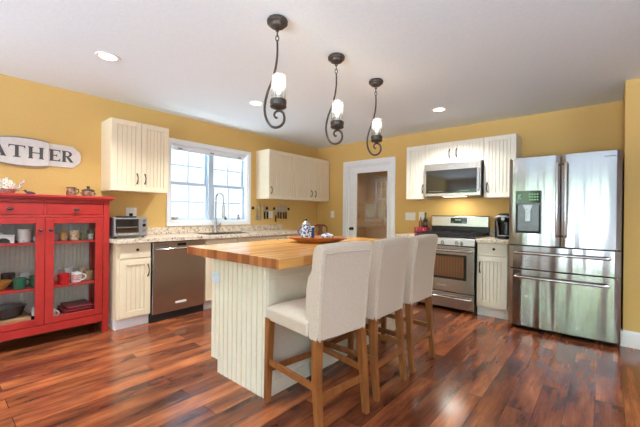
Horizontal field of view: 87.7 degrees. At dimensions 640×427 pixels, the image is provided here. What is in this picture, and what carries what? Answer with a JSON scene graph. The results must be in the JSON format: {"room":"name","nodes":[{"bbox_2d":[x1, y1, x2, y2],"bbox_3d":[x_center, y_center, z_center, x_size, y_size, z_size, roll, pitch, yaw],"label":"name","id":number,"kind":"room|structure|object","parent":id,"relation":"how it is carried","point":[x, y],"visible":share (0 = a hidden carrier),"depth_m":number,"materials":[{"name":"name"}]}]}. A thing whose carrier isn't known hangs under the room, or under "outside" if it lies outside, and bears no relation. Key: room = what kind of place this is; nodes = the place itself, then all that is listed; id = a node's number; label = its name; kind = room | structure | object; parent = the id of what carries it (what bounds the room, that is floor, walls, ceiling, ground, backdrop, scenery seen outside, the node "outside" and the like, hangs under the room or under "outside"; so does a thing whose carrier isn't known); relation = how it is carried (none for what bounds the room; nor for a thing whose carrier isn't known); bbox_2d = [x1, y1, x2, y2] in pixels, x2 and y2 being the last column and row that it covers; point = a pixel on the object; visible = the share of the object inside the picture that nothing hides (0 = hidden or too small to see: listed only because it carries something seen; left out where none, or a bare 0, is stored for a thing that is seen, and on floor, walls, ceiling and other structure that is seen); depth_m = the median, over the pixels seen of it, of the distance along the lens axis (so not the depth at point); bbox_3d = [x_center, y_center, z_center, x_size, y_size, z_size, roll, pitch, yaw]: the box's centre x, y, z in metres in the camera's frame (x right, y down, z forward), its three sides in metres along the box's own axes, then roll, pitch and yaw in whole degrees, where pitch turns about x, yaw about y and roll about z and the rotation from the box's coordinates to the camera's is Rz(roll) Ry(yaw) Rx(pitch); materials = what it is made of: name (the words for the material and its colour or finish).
{"room":"kitchen","nodes":[
{"label":"kitchen","id":0,"kind":"room"},
{"bbox_2d":[0,74,316,313],"bbox_3d":[-2.622,-0.063,3.575,0.150,2.440,7.920,1,0,41],"label":"wall","id":1,"kind":"structure","parent":0,"point":[29,109],"depth_m":3.62,"materials":[{"name":"paint"}]},
{"bbox_2d":[0,136,80,167],"bbox_3d":[-2.824,-0.589,3.189,0.032,0.280,0.898,1,0,41],"label":"wall sign","id":2,"kind":"object","parent":1,"relation":"attached to","point":[14,150],"visible":1,"depth_m":3.24,"materials":[{"name":"white wood"}]},
{"bbox_2d":[126,208,136,215],"bbox_3d":[-2.220,-0.016,3.918,0.011,0.105,0.115,1,0,41],"label":"outlet plate","id":3,"kind":"object","parent":1,"relation":"attached to","point":[129,211],"visible":0.88,"depth_m":3.92,"materials":[{"name":"white plastic"}]},
{"bbox_2d":[101,117,168,193],"bbox_3d":[-2.090,-0.625,3.794,0.358,0.763,0.603,1,0,41],"label":"upper cabinet","id":4,"kind":"object","parent":1,"relation":"attached to","point":[134,155],"visible":1,"depth_m":3.66,"materials":[{"name":"beige paint"}]},
{"bbox_2d":[166,138,250,225],"bbox_3d":[-1.575,-0.399,4.774,0.169,1.129,1.314,1,0,41],"label":"window","id":5,"kind":"structure","parent":1,"relation":"in","point":[208,161],"depth_m":4.76,"materials":[{"name":"paint"}]},
{"bbox_2d":[171,144,244,160],"bbox_3d":[-1.556,-0.862,4.763,0.062,0.071,1.140,1,0,41],"label":"window shade","id":6,"kind":"object","parent":5,"relation":"attached to","point":[173,146],"visible":0.98,"depth_m":4.68,"materials":[{"name":"fabric"}]},
{"bbox_2d":[147,224,282,233],"bbox_3d":[-1.546,0.220,4.696,0.021,0.082,2.770,1,0,41],"label":"backsplash","id":7,"kind":"structure","parent":1,"relation":"attached to","point":[157,230],"depth_m":4.65,"materials":[{"name":"stone"}]},
{"bbox_2d":[268,211,272,217],"bbox_3d":[-0.821,0.017,5.549,0.011,0.115,0.090,1,0,41],"label":"outlet plate","id":8,"kind":"object","parent":1,"relation":"attached to","point":[270,212],"visible":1,"depth_m":5.54,"materials":[{"name":"white plastic"}]},
{"bbox_2d":[256,149,294,199],"bbox_3d":[-0.705,-0.609,5.407,0.358,0.763,0.563,1,0,41],"label":"upper cabinet","id":9,"kind":"object","parent":1,"relation":"attached to","point":[275,170],"visible":1,"depth_m":5.25,"materials":[{"name":"beige paint"}]},
{"bbox_2d":[285,154,328,201],"bbox_3d":[-0.227,-0.604,5.965,0.358,0.763,0.901,1,0,41],"label":"upper cabinet","id":10,"kind":"object","parent":1,"relation":"attached to","point":[311,174],"visible":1,"depth_m":5.83,"materials":[{"name":"beige paint"}]},
{"bbox_2d":[0,0,639,148],"bbox_3d":[0.284,-1.301,0.994,7.900,0.100,8.070,1,0,41],"label":"ceiling","id":11,"kind":"structure","parent":0,"point":[481,61],"depth_m":2.66,"materials":[{"name":"paint"}]},
{"bbox_2d":[95,51,120,61],"bbox_3d":[-1.719,-1.270,2.699,0.176,0.005,0.176,1,0,41],"label":"recessed light","id":12,"kind":"object","parent":11,"relation":"in","point":[107,56],"visible":1,"depth_m":2.69,"materials":[{"name":"white"}]},
{"bbox_2d":[248,100,263,105],"bbox_3d":[-0.731,-1.259,3.802,0.176,0.005,0.176,1,0,41],"label":"recessed light","id":13,"kind":"object","parent":11,"relation":"in","point":[254,102],"visible":1,"depth_m":3.81,"materials":[{"name":"white"}]},
{"bbox_2d":[263,14,287,128],"bbox_3d":[-0.280,-0.902,2.158,0.136,0.707,0.136,1,0,41],"label":"pendant light","id":14,"kind":"object","parent":11,"relation":"hanging from","point":[277,22],"visible":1,"depth_m":2.15,"materials":[{"name":"metal"}]},
{"bbox_2d":[325,52,344,144],"bbox_3d":[0.127,-0.898,2.647,0.136,0.707,0.136,1,0,41],"label":"pendant light","id":15,"kind":"object","parent":11,"relation":"hanging from","point":[337,123],"visible":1,"depth_m":2.64,"materials":[{"name":"black metal"}]},
{"bbox_2d":[366,78,382,155],"bbox_3d":[0.522,-0.894,3.124,0.136,0.707,0.136,1,0,41],"label":"pendant light","id":16,"kind":"object","parent":11,"relation":"hanging from","point":[376,138],"visible":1,"depth_m":3.11,"materials":[{"name":"black metal"}]},
{"bbox_2d":[431,107,446,111],"bbox_3d":[1.416,-1.235,3.962,0.176,0.005,0.176,1,0,41],"label":"recessed light","id":17,"kind":"object","parent":11,"relation":"in","point":[438,109],"visible":1,"depth_m":3.95,"materials":[{"name":"white"}]},
{"bbox_2d":[0,302,639,426],"bbox_3d":[0.266,1.214,1.006,7.600,0.050,7.800,1,0,41],"label":"floor","id":18,"kind":"structure","parent":0,"point":[484,371],"depth_m":2.31,"materials":[{"name":"brown wood"}]},
{"bbox_2d":[0,193,114,341],"bbox_3d":[-2.592,0.494,3.076,0.515,1.327,1.070,1,0,41],"label":"display cabinet","id":19,"kind":"object","parent":18,"relation":"on","point":[51,215],"visible":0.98,"depth_m":3.10,"materials":[{"name":"red paint"}]},
{"bbox_2d":[0,280,11,290],"bbox_3d":[-2.732,0.616,2.833,0.170,0.076,0.170,1,0,41],"label":"serving bowl","id":20,"kind":"object","parent":19,"relation":"on","point":[3,283],"visible":1,"depth_m":2.83,"materials":[{"name":"orange ceramic"}]},
{"bbox_2d":[0,232,14,243],"bbox_3d":[-2.697,0.205,2.823,0.128,0.095,0.155,1,0,41],"label":"tin","id":21,"kind":"object","parent":19,"relation":"on","point":[4,238],"visible":1,"depth_m":2.81,"materials":[{"name":"white metal"}]},
{"bbox_2d":[0,272,14,287],"bbox_3d":[-2.785,0.593,2.971,0.100,0.120,0.100,1,0,41],"label":"mug","id":22,"kind":"object","parent":19,"relation":"on","point":[10,275],"visible":0.52,"depth_m":2.95,"materials":[{"name":"black ceramic"}]},
{"bbox_2d":[0,177,24,192],"bbox_3d":[-2.747,-0.248,2.918,0.206,0.154,0.159,1,0,-10],"label":"teapot","id":23,"kind":"object","parent":19,"relation":"on","point":[7,185],"visible":0.82,"depth_m":2.89,"materials":[{"name":"white ceramic"}]},
{"bbox_2d":[0,310,30,324],"bbox_3d":[-2.769,0.932,2.894,0.290,0.050,0.350,1,0,41],"label":"cutting board","id":24,"kind":"object","parent":19,"relation":"on","point":[24,316],"visible":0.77,"depth_m":2.88,"materials":[{"name":"brown wood"}]},
{"bbox_2d":[0,301,26,320],"bbox_3d":[-2.767,0.843,2.887,0.251,0.126,0.345,1,0,41],"label":"bowl","id":25,"kind":"object","parent":24,"relation":"on","point":[7,311],"visible":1,"depth_m":2.92,"materials":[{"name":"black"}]},
{"bbox_2d":[13,277,29,289],"bbox_3d":[-2.595,0.608,2.901,0.092,0.095,0.124,1,0,41],"label":"mug","id":26,"kind":"object","parent":19,"relation":"on","point":[19,283],"visible":1,"depth_m":2.86,"materials":[{"name":"green ceramic"}]},
{"bbox_2d":[17,229,31,242],"bbox_3d":[-2.596,0.195,2.924,0.100,0.118,0.100,1,0,41],"label":"cup","id":27,"kind":"object","parent":19,"relation":"on","point":[23,235],"visible":0.99,"depth_m":2.89,"materials":[{"name":"white ceramic"}]},
{"bbox_2d":[19,271,32,284],"bbox_3d":[-2.707,0.596,3.062,0.096,0.115,0.096,1,0,41],"label":"mug","id":28,"kind":"object","parent":19,"relation":"on","point":[25,273],"visible":0.38,"depth_m":3.04,"materials":[{"name":"white ceramic"}]},
{"bbox_2d":[29,275,34,286],"bbox_3d":[-2.554,0.605,3.007,0.089,0.100,0.112,1,0,41],"label":"mug","id":29,"kind":"object","parent":19,"relation":"on","point":[31,277],"visible":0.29,"depth_m":2.96,"materials":[{"name":"green ceramic"}]},
{"bbox_2d":[31,306,33,319],"bbox_3d":[-2.547,0.897,3.007,0.090,0.125,0.090,1,0,41],"label":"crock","id":30,"kind":"object","parent":19,"relation":"on","point":[32,311],"visible":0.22,"depth_m":2.96,"materials":[{"name":"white ceramic"}]},
{"bbox_2d":[0,278,93,294],"bbox_3d":[-2.605,0.664,3.085,0.405,0.018,0.895,1,0,41],"label":"shelf","id":31,"kind":"object","parent":19,"relation":"attached to","point":[9,290],"depth_m":2.99,"materials":[{"name":"red paint"}]},
{"bbox_2d":[0,238,94,246],"bbox_3d":[-2.601,0.263,3.085,0.405,0.018,0.895,1,0,41],"label":"shelf","id":32,"kind":"object","parent":19,"relation":"attached to","point":[32,242],"depth_m":3.05,"materials":[{"name":"red paint"}]},
{"bbox_2d":[53,308,59,315],"bbox_3d":[-2.466,0.923,3.082,0.064,0.075,0.080,1,0,41],"label":"cup","id":33,"kind":"object","parent":19,"relation":"on","point":[54,309],"visible":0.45,"depth_m":3.08,"materials":[{"name":"white ceramic"}]},
{"bbox_2d":[54,268,59,280],"bbox_3d":[-2.570,0.596,3.221,0.092,0.118,0.092,1,0,41],"label":"mug","id":34,"kind":"object","parent":19,"relation":"on","point":[56,270],"visible":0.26,"depth_m":3.20,"materials":[{"name":"white ceramic"}]},
{"bbox_2d":[54,234,59,240],"bbox_3d":[-2.457,0.222,3.092,0.062,0.068,0.073,1,0,41],"label":"mug","id":35,"kind":"object","parent":19,"relation":"on","point":[56,236],"visible":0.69,"depth_m":3.08,"materials":[{"name":"red ceramic"}]},
{"bbox_2d":[54,273,69,283],"bbox_3d":[-2.418,0.611,3.119,0.102,0.092,0.122,1,0,41],"label":"mug","id":36,"kind":"object","parent":19,"relation":"on","point":[63,278],"visible":0.9,"depth_m":3.10,"materials":[{"name":"red ceramic"}]},
{"bbox_2d":[60,232,68,240],"bbox_3d":[-2.411,0.217,3.146,0.068,0.078,0.080,1,0,41],"label":"mug","id":37,"kind":"object","parent":19,"relation":"on","point":[64,236],"visible":1,"depth_m":3.12,"materials":[{"name":"ceramic"}]},
{"bbox_2d":[64,267,74,279],"bbox_3d":[-2.492,0.596,3.312,0.092,0.120,0.092,1,0,41],"label":"mug","id":38,"kind":"object","parent":19,"relation":"on","point":[66,269],"visible":0.37,"depth_m":3.28,"materials":[{"name":"white ceramic"}]},
{"bbox_2d":[66,187,78,195],"bbox_3d":[-2.441,-0.213,3.278,0.099,0.089,0.084,1,0,-14],"label":"pitcher","id":39,"kind":"object","parent":19,"relation":"on","point":[70,190],"visible":0.87,"depth_m":3.25,"materials":[{"name":"ceramic"}]},
{"bbox_2d":[69,230,79,239],"bbox_3d":[-2.362,0.207,3.211,0.102,0.098,0.097,1,0,41],"label":"mug","id":40,"kind":"object","parent":19,"relation":"on","point":[73,234],"visible":0.98,"depth_m":3.17,"materials":[{"name":"beige ceramic"}]},
{"bbox_2d":[56,308,93,314],"bbox_3d":[-2.415,0.949,3.269,0.314,0.024,0.274,1,0,41],"label":"serving tray","id":41,"kind":"object","parent":19,"relation":"on","point":[58,309],"visible":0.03,"depth_m":3.18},
{"bbox_2d":[57,305,93,313],"bbox_3d":[-2.406,0.923,3.279,0.290,0.024,0.236,1,0,41],"label":"serving tray","id":42,"kind":"object","parent":41,"relation":"on","point":[60,307],"visible":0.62,"depth_m":3.19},
{"bbox_2d":[60,299,92,309],"bbox_3d":[-2.401,0.897,3.283,0.270,0.024,0.208,1,0,41],"label":"serving tray","id":43,"kind":"object","parent":42,"relation":"on","point":[82,303],"visible":1,"depth_m":3.24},
{"bbox_2d":[71,271,86,281],"bbox_3d":[-2.338,0.612,3.221,0.090,0.092,0.120,1,0,41],"label":"mug","id":44,"kind":"object","parent":19,"relation":"on","point":[75,276],"visible":1,"depth_m":3.18,"materials":[{"name":"white ceramic"}]},
{"bbox_2d":[78,266,88,277],"bbox_3d":[-2.414,0.601,3.403,0.092,0.112,0.092,1,0,41],"label":"mug","id":45,"kind":"object","parent":19,"relation":"on","point":[82,268],"visible":0.44,"depth_m":3.37,"materials":[{"name":"beige ceramic"}]},
{"bbox_2d":[80,233,87,239],"bbox_3d":[-2.311,0.224,3.273,0.052,0.066,0.072,1,0,41],"label":"mug","id":46,"kind":"object","parent":19,"relation":"on","point":[84,236],"visible":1,"depth_m":3.25,"materials":[{"name":"ceramic"}]},
{"bbox_2d":[80,186,95,195],"bbox_3d":[-2.355,-0.223,3.384,0.115,0.110,0.115,1,0,-12],"label":"lidded jar","id":47,"kind":"object","parent":19,"relation":"on","point":[85,192],"visible":0.89,"depth_m":3.35,"materials":[{"name":"ceramic"}]},
{"bbox_2d":[83,270,93,279],"bbox_3d":[-2.290,0.611,3.318,0.080,0.095,0.112,1,0,41],"label":"mug","id":48,"kind":"object","parent":19,"relation":"on","point":[89,273],"visible":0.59,"depth_m":3.28,"materials":[{"name":"brown ceramic"}]},
{"bbox_2d":[87,234,93,239],"bbox_3d":[-2.280,0.230,3.309,0.052,0.055,0.052,1,0,41],"label":"cup","id":49,"kind":"object","parent":19,"relation":"on","point":[90,236],"visible":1,"depth_m":3.29,"materials":[{"name":"white ceramic"}]},
{"bbox_2d":[87,229,94,237],"bbox_3d":[-2.359,0.212,3.432,0.068,0.090,0.068,1,0,41],"label":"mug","id":50,"kind":"object","parent":19,"relation":"on","point":[92,231],"visible":0.64,"depth_m":3.41,"materials":[{"name":"ceramic"}]},
{"bbox_2d":[108,242,150,330],"bbox_3d":[-2.107,0.730,3.581,0.630,0.866,0.324,1,0,41],"label":"base cabinet","id":51,"kind":"object","parent":18,"relation":"on","point":[129,263],"visible":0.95,"depth_m":3.38,"materials":[{"name":"beige paint"}]},
{"bbox_2d":[148,239,204,322],"bbox_3d":[-1.787,0.735,3.931,0.646,0.862,0.616,1,0,41],"label":"dishwasher","id":52,"kind":"object","parent":18,"relation":"on","point":[177,276],"visible":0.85,"depth_m":3.71,"materials":[{"name":"silver metal"}]},
{"bbox_2d":[203,236,264,309],"bbox_3d":[-1.292,0.739,4.531,0.630,0.866,0.930,1,0,41],"label":"base cabinet","id":53,"kind":"object","parent":18,"relation":"on","point":[207,304],"visible":0.12,"depth_m":4.06,"materials":[{"name":"beige paint"}]},
{"bbox_2d":[109,224,300,243],"bbox_3d":[-1.315,0.243,4.497,0.632,0.123,2.770,1,0,41],"label":"countertop","id":54,"kind":"structure","parent":53,"relation":"on","point":[157,234],"depth_m":4.31,"materials":[{"name":"stone"}]},
{"bbox_2d":[109,217,147,238],"bbox_3d":[-2.080,0.148,3.573,0.337,0.214,0.330,1,0,41],"label":"toaster oven","id":55,"kind":"object","parent":54,"relation":"on","point":[118,226],"visible":0.88,"depth_m":3.46,"materials":[{"name":"silver metal"}]},
{"bbox_2d":[213,193,224,231],"bbox_3d":[-1.398,-0.014,4.658,0.172,0.554,0.091,1,0,15],"label":"faucet","id":56,"kind":"object","parent":54,"relation":"on","point":[217,194],"visible":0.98,"depth_m":4.64,"materials":[{"name":"metal"}]},
{"bbox_2d":[204,232,247,234],"bbox_3d":[-1.265,0.365,4.508,0.368,0.185,0.748,1,0,41],"label":"sink","id":57,"kind":"object","parent":54,"relation":"in","point":[230,232],"visible":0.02,"depth_m":4.70,"materials":[{"name":"silver metal"}]},
{"bbox_2d":[264,235,284,240],"bbox_3d":[-0.864,0.744,5.030,0.630,0.866,0.381,1,0,41],"label":"base cabinet","id":58,"kind":"object","parent":18,"relation":"on","point":[270,237],"visible":0.13,"depth_m":4.84,"materials":[{"name":"beige paint"}]},
{"bbox_2d":[284,234,299,238],"bbox_3d":[-0.588,0.747,5.351,0.630,0.866,0.462,1,0,41],"label":"base cabinet","id":59,"kind":"object","parent":18,"relation":"on","point":[287,235],"visible":0.03,"depth_m":5.07,"materials":[{"name":"beige paint"}]},
{"bbox_2d":[211,258,395,397],"bbox_3d":[-0.031,0.761,2.993,0.677,0.850,1.737,1,0,41],"label":"kitchen island","id":60,"kind":"object","parent":18,"relation":"on","point":[241,298],"visible":0.34,"depth_m":2.29,"materials":[{"name":"beige paint"}]},
{"bbox_2d":[211,272,219,282],"bbox_3d":[-0.782,0.477,2.487,0.105,0.075,0.011,1,0,41],"label":"outlet plate","id":61,"kind":"object","parent":60,"relation":"attached to","point":[215,276],"visible":1,"depth_m":2.48,"materials":[{"name":"white plastic"}]},
{"bbox_2d":[187,237,378,269],"bbox_3d":[-0.042,0.303,3.027,1.085,0.063,1.885,1,0,41],"label":"countertop","id":62,"kind":"structure","parent":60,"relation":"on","point":[280,254],"depth_m":2.39,"materials":[{"name":"brown wood"}]},
{"bbox_2d":[288,235,348,242],"bbox_3d":[-0.017,0.245,3.133,0.575,0.053,0.357,1,0,-3],"label":"dough bowl","id":63,"kind":"object","parent":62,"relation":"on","point":[316,239],"visible":0.92,"depth_m":3.02,"materials":[{"name":"brown wood"}]},
{"bbox_2d":[297,219,311,237],"bbox_3d":[-0.126,0.151,3.126,0.143,0.206,0.108,1,0,41],"label":"coffee pot","id":64,"kind":"object","parent":63,"relation":"in","point":[306,231],"visible":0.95,"depth_m":3.10,"materials":[{"name":"white ceramic"}]},
{"bbox_2d":[310,226,314,237],"bbox_3d":[-0.079,0.190,3.188,0.055,0.136,0.055,1,0,41],"label":"tumbler","id":65,"kind":"object","parent":63,"relation":"in","point":[313,227],"visible":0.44,"depth_m":3.17,"materials":[{"name":"ceramic"}]},
{"bbox_2d":[320,232,333,237],"bbox_3d":[0.068,0.216,3.133,0.123,0.088,0.123,1,0,41],"label":"covered dish","id":66,"kind":"object","parent":63,"relation":"in","point":[325,235],"visible":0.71,"depth_m":3.09,"materials":[{"name":"white ceramic"}]},
{"bbox_2d":[264,241,372,426],"bbox_3d":[-0.011,0.671,2.041,0.434,1.030,0.537,1,0,-41],"label":"bar stool","id":67,"kind":"object","parent":18,"relation":"on","point":[334,304],"visible":1,"depth_m":1.87,"materials":[{"name":"beige fabric"}]},
{"bbox_2d":[314,224,327,235],"bbox_3d":[0.037,0.687,5.624,0.396,1.003,0.402,1,0,-12],"label":"chair","id":68,"kind":"object","parent":18,"relation":"on","point":[320,226],"visible":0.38,"depth_m":5.79,"materials":[{"name":"brown wood"}]},
{"bbox_2d":[323,237,409,401],"bbox_3d":[0.312,0.674,2.410,0.537,1.030,0.434,1,0,41],"label":"bar stool","id":69,"kind":"object","parent":18,"relation":"on","point":[389,255],"visible":0.61,"depth_m":2.22,"materials":[{"name":"fabric"}]},
{"bbox_2d":[356,234,437,373],"bbox_3d":[0.650,0.678,2.793,0.537,1.030,0.434,1,0,42],"label":"bar stool","id":70,"kind":"object","parent":18,"relation":"on","point":[419,273],"visible":0.57,"depth_m":2.59,"materials":[{"name":"fabric"}]},
{"bbox_2d":[415,215,489,313],"bbox_3d":[1.725,0.616,4.398,0.761,1.178,0.737,1,0,41],"label":"gas range","id":71,"kind":"object","parent":18,"relation":"on","point":[455,266],"visible":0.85,"depth_m":4.12,"materials":[{"name":"silver metal"}]},
{"bbox_2d":[415,233,488,238],"bbox_3d":[1.757,0.290,4.431,0.761,0.019,0.648,1,0,41],"label":"cooktop","id":72,"kind":"object","parent":71,"relation":"in","point":[440,235],"depth_m":4.16,"materials":[{"name":"black ceramic"}]},
{"bbox_2d":[477,242,509,319],"bbox_3d":[2.174,0.777,4.072,0.328,0.866,0.660,1,0,41],"label":"base cabinet","id":73,"kind":"object","parent":18,"relation":"on","point":[492,258],"visible":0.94,"depth_m":3.85,"materials":[{"name":"beige paint"}]},
{"bbox_2d":[476,229,508,243],"bbox_3d":[2.189,0.277,4.072,0.350,0.133,0.649,1,0,41],"label":"countertop","id":74,"kind":"structure","parent":73,"relation":"on","point":[491,239],"depth_m":3.88,"materials":[{"name":"stone"}]},
{"bbox_2d":[494,213,508,238],"bbox_3d":[2.210,0.149,4.000,0.222,0.308,0.272,1,0,41],"label":"coffee maker","id":75,"kind":"object","parent":74,"relation":"on","point":[502,221],"visible":0.73,"depth_m":3.98,"materials":[{"name":"black plastic"}]},
{"bbox_2d":[508,150,622,344],"bbox_3d":[2.582,0.319,3.533,0.897,1.790,0.860,1,0,41],"label":"refrigerator","id":76,"kind":"object","parent":18,"relation":"on","point":[565,211],"visible":1,"depth_m":3.21,"materials":[{"name":"metal"}]},
{"bbox_3d":[1.353,0.768,4.777,0.285,0.866,0.660,1,0,41],"label":"base cabinet","id":77,"kind":"object","parent":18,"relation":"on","visible":0},
{"bbox_2d":[395,227,431,237],"bbox_3d":[1.360,0.268,4.784,0.288,0.133,0.649,1,0,41],"label":"countertop","id":78,"kind":"structure","parent":77,"relation":"on","point":[408,235],"depth_m":4.62,"materials":[{"name":"stone"}]},
{"bbox_2d":[414,227,429,233],"bbox_3d":[1.500,0.249,4.908,0.185,0.092,0.138,1,0,41],"label":"box","id":79,"kind":"object","parent":78,"relation":"on","point":[416,229],"visible":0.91,"depth_m":4.87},
{"bbox_2d":[419,217,422,226],"bbox_3d":[1.490,0.125,4.921,0.056,0.154,0.056,1,0,41],"label":"bottle","id":80,"kind":"object","parent":79,"relation":"on","point":[420,221],"visible":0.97,"depth_m":4.90,"materials":[{"name":"brown glass"}]},
{"bbox_2d":[423,212,427,226],"bbox_3d":[1.545,0.094,4.873,0.068,0.218,0.068,1,0,41],"label":"bottle","id":81,"kind":"object","parent":79,"relation":"on","point":[425,221],"visible":0.96,"depth_m":4.85,"materials":[{"name":"black glass"}]},
{"bbox_2d":[357,171,387,238],"bbox_3d":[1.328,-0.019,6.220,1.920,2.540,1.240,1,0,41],"label":"door glass","id":82,"kind":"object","parent":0,"point":[372,187],"depth_m":7.08,"materials":[{"name":"clear glass"}]},
{"bbox_2d":[316,101,622,236],"bbox_3d":[2.858,-0.003,4.011,7.600,2.440,0.120,1,0,41],"label":"wall","id":83,"kind":"structure","parent":0,"point":[593,128],"depth_m":4.57,"materials":[{"name":"paint"}]},
{"bbox_2d":[343,156,395,237],"bbox_3d":[0.837,0.138,5.708,1.039,2.115,0.175,1,0,41],"label":"door","id":84,"kind":"structure","parent":83,"relation":"in","point":[350,186],"depth_m":5.83,"materials":[{"name":"white wood"}]},
{"bbox_2d":[405,212,414,219],"bbox_3d":[1.403,0.044,5.172,0.165,0.120,0.011,1,0,41],"label":"light switch","id":85,"kind":"object","parent":83,"relation":"attached to","point":[408,216],"visible":1,"depth_m":5.17,"materials":[{"name":"white plastic"}]},
{"bbox_2d":[406,145,433,199],"bbox_3d":[1.466,-0.585,4.893,0.285,0.763,0.358,1,0,41],"label":"upper cabinet","id":86,"kind":"object","parent":83,"relation":"attached to","point":[415,167],"visible":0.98,"depth_m":4.79,"materials":[{"name":"beige paint"}]},
{"bbox_2d":[419,212,423,219],"bbox_3d":[1.541,0.037,5.053,0.080,0.120,0.011,1,0,41],"label":"outlet plate","id":87,"kind":"object","parent":83,"relation":"attached to","point":[421,214],"visible":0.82,"depth_m":5.05,"materials":[{"name":"white plastic"}]},
{"bbox_2d":[425,138,483,164],"bbox_3d":[1.868,-0.819,4.551,0.763,0.287,0.358,1,0,41],"label":"upper cabinet","id":88,"kind":"object","parent":83,"relation":"attached to","point":[470,149],"visible":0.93,"depth_m":4.42,"materials":[{"name":"beige paint"}]},
{"bbox_2d":[424,160,483,197],"bbox_3d":[1.841,-0.449,4.517,0.727,0.448,0.435,1,0,41],"label":"microwave","id":89,"kind":"object","parent":88,"relation":"attached to","point":[466,178],"visible":0.96,"depth_m":4.35,"materials":[{"name":"silver metal"}]},
{"bbox_2d":[490,229,494,236],"bbox_3d":[2.394,0.258,4.311,0.350,0.092,0.019,1,0,41],"label":"backsplash","id":90,"kind":"structure","parent":83,"relation":"attached to","point":[492,232],"depth_m":4.40,"materials":[{"name":"stone"}]},
{"bbox_2d":[484,133,521,198],"bbox_3d":[2.291,-0.576,4.185,0.356,0.763,0.358,1,0,41],"label":"upper cabinet","id":91,"kind":"object","parent":83,"relation":"attached to","point":[498,150],"visible":0.84,"depth_m":4.09,"materials":[{"name":"beige paint"}]},
{"bbox_2d":[621,78,639,332],"bbox_3d":[4.249,0.013,2.276,3.229,2.440,0.698,1,0,41],"label":"wall","id":92,"kind":"structure","parent":0,"point":[630,248],"depth_m":3.03,"materials":[{"name":"paint"}]},
{"bbox_2d":[620,328,639,349],"bbox_3d":[4.030,1.156,2.048,3.245,0.148,0.116,1,0,41],"label":"baseboard","id":93,"kind":"structure","parent":92,"relation":"attached to","point":[630,339],"depth_m":3.02,"materials":[{"name":"white wood"}]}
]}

